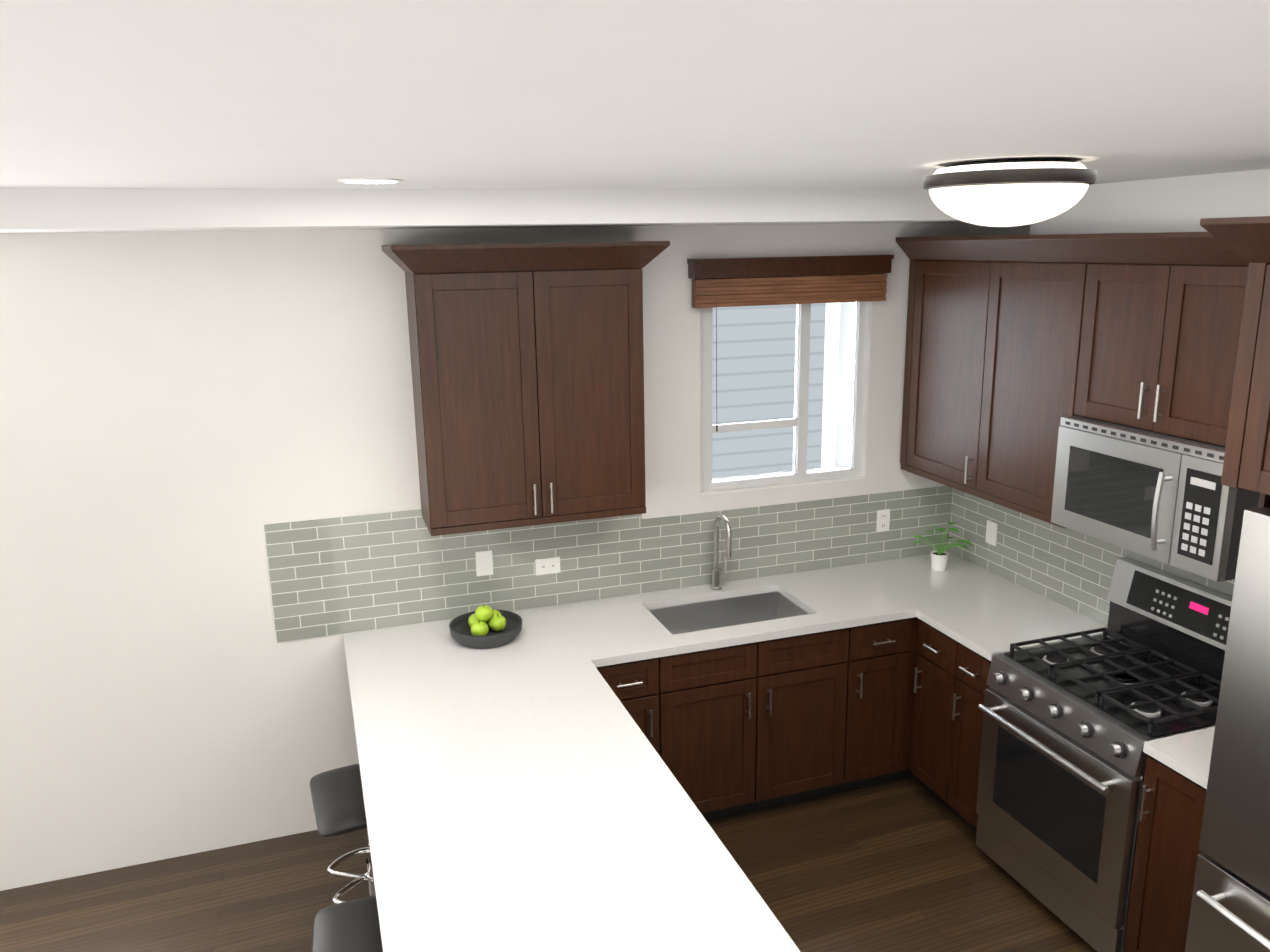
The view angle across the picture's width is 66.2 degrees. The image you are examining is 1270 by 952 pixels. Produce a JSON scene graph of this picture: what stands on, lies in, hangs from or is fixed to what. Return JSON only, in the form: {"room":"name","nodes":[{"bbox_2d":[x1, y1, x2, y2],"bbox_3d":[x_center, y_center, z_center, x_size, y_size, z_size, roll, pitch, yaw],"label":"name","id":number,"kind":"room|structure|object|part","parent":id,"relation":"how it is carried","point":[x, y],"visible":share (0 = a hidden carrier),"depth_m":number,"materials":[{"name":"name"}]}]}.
{"room":"kitchen","nodes":[
{"label":"kitchen","id":0,"kind":"room"},
{"bbox_2d":[0,223,968,890],"bbox_3d":[-1.780,0.256,4.120,7.580,2.740,0.300,-5,14,-18],"label":"wall","id":1,"kind":"structure","parent":0,"point":[186,417],"depth_m":3.98,"materials":[{"name":"paint"}]},
{"bbox_2d":[381,241,669,535],"bbox_3d":[-0.433,-0.379,4.051,1.090,1.145,0.418,-5,14,-18],"label":"upper cabinet","id":2,"kind":"object","parent":1,"relation":"attached to","point":[527,364],"visible":1,"depth_m":3.93,"materials":[{"name":"brown wood"}]},
{"bbox_2d":[264,486,951,642],"bbox_3d":[0.071,0.303,4.611,3.380,0.520,0.008,-5,14,-18],"label":"tile backsplash","id":3,"kind":"structure","parent":1,"relation":"attached to","point":[340,575],"depth_m":4.47,"materials":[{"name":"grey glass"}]},
{"bbox_2d":[475,550,492,575],"bbox_3d":[-0.674,0.390,4.362,0.075,0.115,0.007,-5,14,-18],"label":"electrical outlet plate","id":4,"kind":"object","parent":3,"relation":"attached to","point":[484,563],"depth_m":4.36,"materials":[{"name":"white plastic"}]},
{"bbox_2d":[535,557,560,574],"bbox_3d":[-0.399,0.414,4.464,0.115,0.075,0.007,-5,14,-18],"label":"electrical outlet plate","id":5,"kind":"object","parent":3,"relation":"attached to","point":[547,565],"depth_m":4.46,"materials":[{"name":"white plastic"}]},
{"bbox_2d":[876,509,889,531],"bbox_3d":[1.276,0.230,5.007,0.075,0.115,0.006,-5,14,-18],"label":"electrical outlet plate","id":6,"kind":"object","parent":3,"relation":"attached to","point":[883,516],"depth_m":5.01,"materials":[{"name":"white plastic"}]},
{"bbox_2d":[701,475,864,495],"bbox_3d":[0.733,0.045,4.806,0.900,0.013,0.035,-5,14,-18],"label":"window sill","id":7,"kind":"structure","parent":1,"relation":"attached to","point":[769,486],"depth_m":4.79,"materials":[{"name":"white paint"}]},
{"bbox_2d":[700,301,867,490],"bbox_3d":[0.711,-0.440,4.731,0.900,0.990,0.050,-5,14,-18],"label":"window","id":8,"kind":"structure","parent":1,"relation":"in","point":[790,390],"depth_m":4.74,"materials":[{"name":"white plastic"}]},
{"bbox_2d":[687,255,893,431],"bbox_3d":[0.736,-0.629,4.584,1.020,0.785,0.084,-5,14,-18],"label":"blind valance","id":9,"kind":"object","parent":1,"relation":"attached to","point":[763,287],"visible":1,"depth_m":4.48,"materials":[{"name":"brown wood"}]},
{"bbox_2d":[0,777,1096,951],"bbox_3d":[0.588,2.015,2.756,10.900,0.120,5.300,-5,14,-18],"label":"floor","id":10,"kind":"structure","parent":0,"point":[906,865],"depth_m":3.95,"materials":[{"name":"brown wood"}]},
{"bbox_2d":[310,763,375,903],"bbox_3d":[-0.954,1.436,3.586,0.406,0.668,0.449,-5,14,-18],"label":"stool","id":11,"kind":"object","parent":10,"relation":"on","point":[338,800],"visible":0.27,"depth_m":3.47,"materials":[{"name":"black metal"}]},
{"bbox_2d":[311,896,382,951],"bbox_3d":[-0.708,1.615,2.823,0.403,0.668,0.447,-5,14,-18],"label":"stool","id":12,"kind":"object","parent":10,"relation":"on","point":[351,926],"visible":0.44,"depth_m":2.78,"materials":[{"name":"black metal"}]},
{"bbox_2d":[612,654,679,783],"bbox_3d":[-0.096,1.117,4.399,0.338,0.882,0.638,-5,14,-18],"label":"base cabinet","id":13,"kind":"object","parent":10,"relation":"on","point":[648,689],"depth_m":4.07,"materials":[{"name":"brown wood"}]},
{"bbox_2d":[343,606,799,951],"bbox_3d":[-0.309,1.006,2.895,0.930,0.035,3.211,-5,14,-18],"label":"countertop","id":14,"kind":"structure","parent":13,"relation":"on","point":[523,790],"depth_m":2.87,"materials":[{"name":"white stone"}]},
{"bbox_2d":[449,605,521,648],"bbox_3d":[-0.635,0.615,4.148,0.310,0.150,0.310,-5,14,-18],"label":"bowl","id":15,"kind":"object","parent":14,"relation":"on","point":[484,627],"visible":1,"depth_m":4.12,"materials":[{"name":"grey ceramic"}]},
{"bbox_2d":[551,552,1030,665],"bbox_3d":[0.745,0.590,4.558,2.171,0.035,0.646,-5,14,-18],"label":"countertop","id":16,"kind":"structure","parent":13,"relation":"on","point":[622,629],"depth_m":4.51,"materials":[{"name":"white stone"}]},
{"bbox_2d":[710,515,731,589],"bbox_3d":[0.424,0.368,4.599,0.085,0.387,0.192,-5,14,-18],"label":"faucet","id":17,"kind":"object","parent":16,"relation":"on","point":[716,576],"visible":1,"depth_m":4.64,"materials":[{"name":"silver metal"}]},
{"bbox_2d":[648,591,807,634],"bbox_3d":[0.429,0.748,4.487,0.724,0.225,0.424,-5,14,-18],"label":"sink basin","id":18,"kind":"object","parent":16,"relation":"in","point":[698,616],"visible":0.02,"depth_m":4.67,"materials":[{"name":"silver metal"}]},
{"bbox_2d":[912,522,972,570],"bbox_3d":[1.560,0.359,4.893,0.256,0.232,0.312,-5,14,-18],"label":"pothos plant","id":19,"kind":"object","parent":16,"relation":"on","point":[939,558],"visible":1,"depth_m":4.90,"materials":[{"name":"green plant"}]},
{"bbox_2d":[680,638,851,821],"bbox_3d":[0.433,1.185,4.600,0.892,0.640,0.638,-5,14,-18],"label":"base cabinet","id":20,"kind":"object","parent":10,"relation":"on","point":[730,731],"depth_m":4.28,"materials":[{"name":"brown wood"}]},
{"bbox_2d":[784,617,915,790],"bbox_3d":[0.977,1.015,4.751,0.378,0.882,0.638,-5,14,-18],"label":"base cabinet","id":21,"kind":"object","parent":10,"relation":"on","point":[877,657],"depth_m":4.45,"materials":[{"name":"brown wood"}]},
{"bbox_2d":[908,617,963,811],"bbox_3d":[1.637,1.072,4.468,0.638,0.882,0.374,-5,14,-18],"label":"base cabinet","id":22,"kind":"object","parent":10,"relation":"on","point":[937,658],"depth_m":4.35,"materials":[{"name":"brown wood"}]},
{"bbox_2d":[915,591,1107,660],"bbox_3d":[1.658,0.648,4.255,0.641,0.035,0.499,-5,14,-18],"label":"countertop","id":23,"kind":"structure","parent":22,"relation":"on","point":[988,625],"depth_m":4.25,"materials":[{"name":"white stone"}]},
{"bbox_2d":[952,646,990,832],"bbox_3d":[1.708,1.119,4.265,0.638,0.882,0.282,-5,14,-18],"label":"base cabinet","id":24,"kind":"object","parent":10,"relation":"on","point":[976,667],"depth_m":4.13,"materials":[{"name":"brown wood"}]},
{"bbox_2d":[976,557,1231,951],"bbox_3d":[1.821,1.058,3.723,0.731,1.250,0.756,-5,14,-18],"label":"range","id":25,"kind":"object","parent":10,"relation":"on","point":[1069,728],"visible":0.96,"depth_m":3.63,"materials":[{"name":"silver metal"}]},
{"bbox_2d":[1124,755,1206,951],"bbox_3d":[2.042,1.342,3.312,0.638,0.882,0.258,-5,14,-18],"label":"base cabinet","id":26,"kind":"object","parent":10,"relation":"on","point":[1171,810],"depth_m":3.20,"materials":[{"name":"brown wood"}]},
{"bbox_2d":[1143,726,1214,788],"bbox_3d":[2.027,0.894,3.202,0.641,0.035,0.258,-5,14,-18],"label":"countertop","id":27,"kind":"structure","parent":26,"relation":"on","point":[1188,754],"depth_m":3.16,"materials":[{"name":"white stone"}]},
{"bbox_2d":[1185,507,1269,951],"bbox_3d":[2.133,1.021,2.653,0.780,1.810,0.803,-5,14,-18],"label":"fridge","id":28,"kind":"object","parent":10,"relation":"on","point":[1230,908],"visible":0.98,"depth_m":2.80,"materials":[{"name":"grey metal"}]},
{"bbox_3d":[1.800,0.784,2.481,0.084,1.132,0.665,-5,14,-18],"label":"handle","id":29,"kind":"part","parent":28,"relation":"part of","materials":[{"name":"silver metal"}]},
{"bbox_2d":[0,0,1269,189],"bbox_3d":[0.542,-0.766,2.089,10.900,0.120,5.300,-5,14,-18],"label":"ceiling","id":30,"kind":"structure","parent":0,"point":[570,94],"depth_m":1.26,"materials":[{"name":"paint"}]},
{"bbox_2d":[338,178,402,183],"bbox_3d":[-0.774,-0.864,2.854,0.186,0.005,0.186,-5,14,-18],"label":"recessed light","id":31,"kind":"object","parent":30,"relation":"in","point":[370,180],"visible":1,"depth_m":2.82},
{"bbox_2d":[0,188,965,232],"bbox_3d":[-1.648,-0.915,3.377,7.180,0.120,0.650,-5,14,-18],"label":"soffit","id":32,"kind":"structure","parent":30,"relation":"attached to","point":[39,210],"depth_m":3.38,"materials":[{"name":"paint"}]},
{"bbox_2d":[923,159,1096,226],"bbox_3d":[0.987,-0.747,2.591,0.432,0.165,0.432,-5,14,-18],"label":"flush-mount ceiling light","id":33,"kind":"object","parent":30,"relation":"attached to","point":[1005,193],"visible":1,"depth_m":2.44,"materials":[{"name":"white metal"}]},
{"bbox_2d":[1030,169,1269,234],"bbox_3d":[2.045,-0.809,3.039,0.419,0.288,2.400,-5,14,-18],"label":"wall","id":34,"kind":"structure","parent":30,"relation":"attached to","point":[1181,204],"depth_m":3.42,"materials":[{"name":"paint"}]},
{"bbox_2d":[959,223,1101,623],"bbox_3d":[2.253,0.285,3.720,0.200,2.740,3.050,-5,14,-18],"label":"wall","id":35,"kind":"structure","parent":0,"point":[976,230],"depth_m":4.62,"materials":[{"name":"paint"}]},
{"bbox_2d":[896,232,1248,527],"bbox_3d":[1.799,-0.376,3.885,0.433,1.145,2.108,-5,14,-18],"label":"upper cabinet","id":36,"kind":"object","parent":35,"relation":"attached to","point":[1018,347],"visible":0.85,"depth_m":3.89,"materials":[{"name":"brown wood"}]},
{"bbox_2d":[1051,415,1259,581],"bbox_3d":[1.930,0.043,3.524,0.465,0.423,0.756,-5,14,-18],"label":"microwave","id":37,"kind":"object","parent":36,"relation":"attached to","point":[1171,500],"visible":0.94,"depth_m":3.39,"materials":[{"name":"grey metal"}]},
{"bbox_2d":[948,488,1234,625],"bbox_3d":[2.025,0.391,4.110,0.008,0.520,2.170,-5,14,-18],"label":"tile backsplash","id":38,"kind":"structure","parent":35,"relation":"attached to","point":[1072,569],"depth_m":4.50,"materials":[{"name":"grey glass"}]},
{"bbox_2d":[985,520,997,545],"bbox_3d":[1.768,0.284,4.836,0.006,0.115,0.075,-5,14,-18],"label":"electrical outlet plate","id":39,"kind":"object","parent":38,"relation":"attached to","point":[991,529],"depth_m":4.83,"materials":[{"name":"white plastic"}]},
{"bbox_2d":[1200,216,1269,507],"bbox_3d":[2.110,0.624,2.639,0.798,2.590,0.998,-5,14,-18],"label":"upper cabinet","id":40,"kind":"object","parent":35,"relation":"attached to","point":[1246,464],"visible":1,"depth_m":2.66,"materials":[{"name":"brown wood"}]}
]}

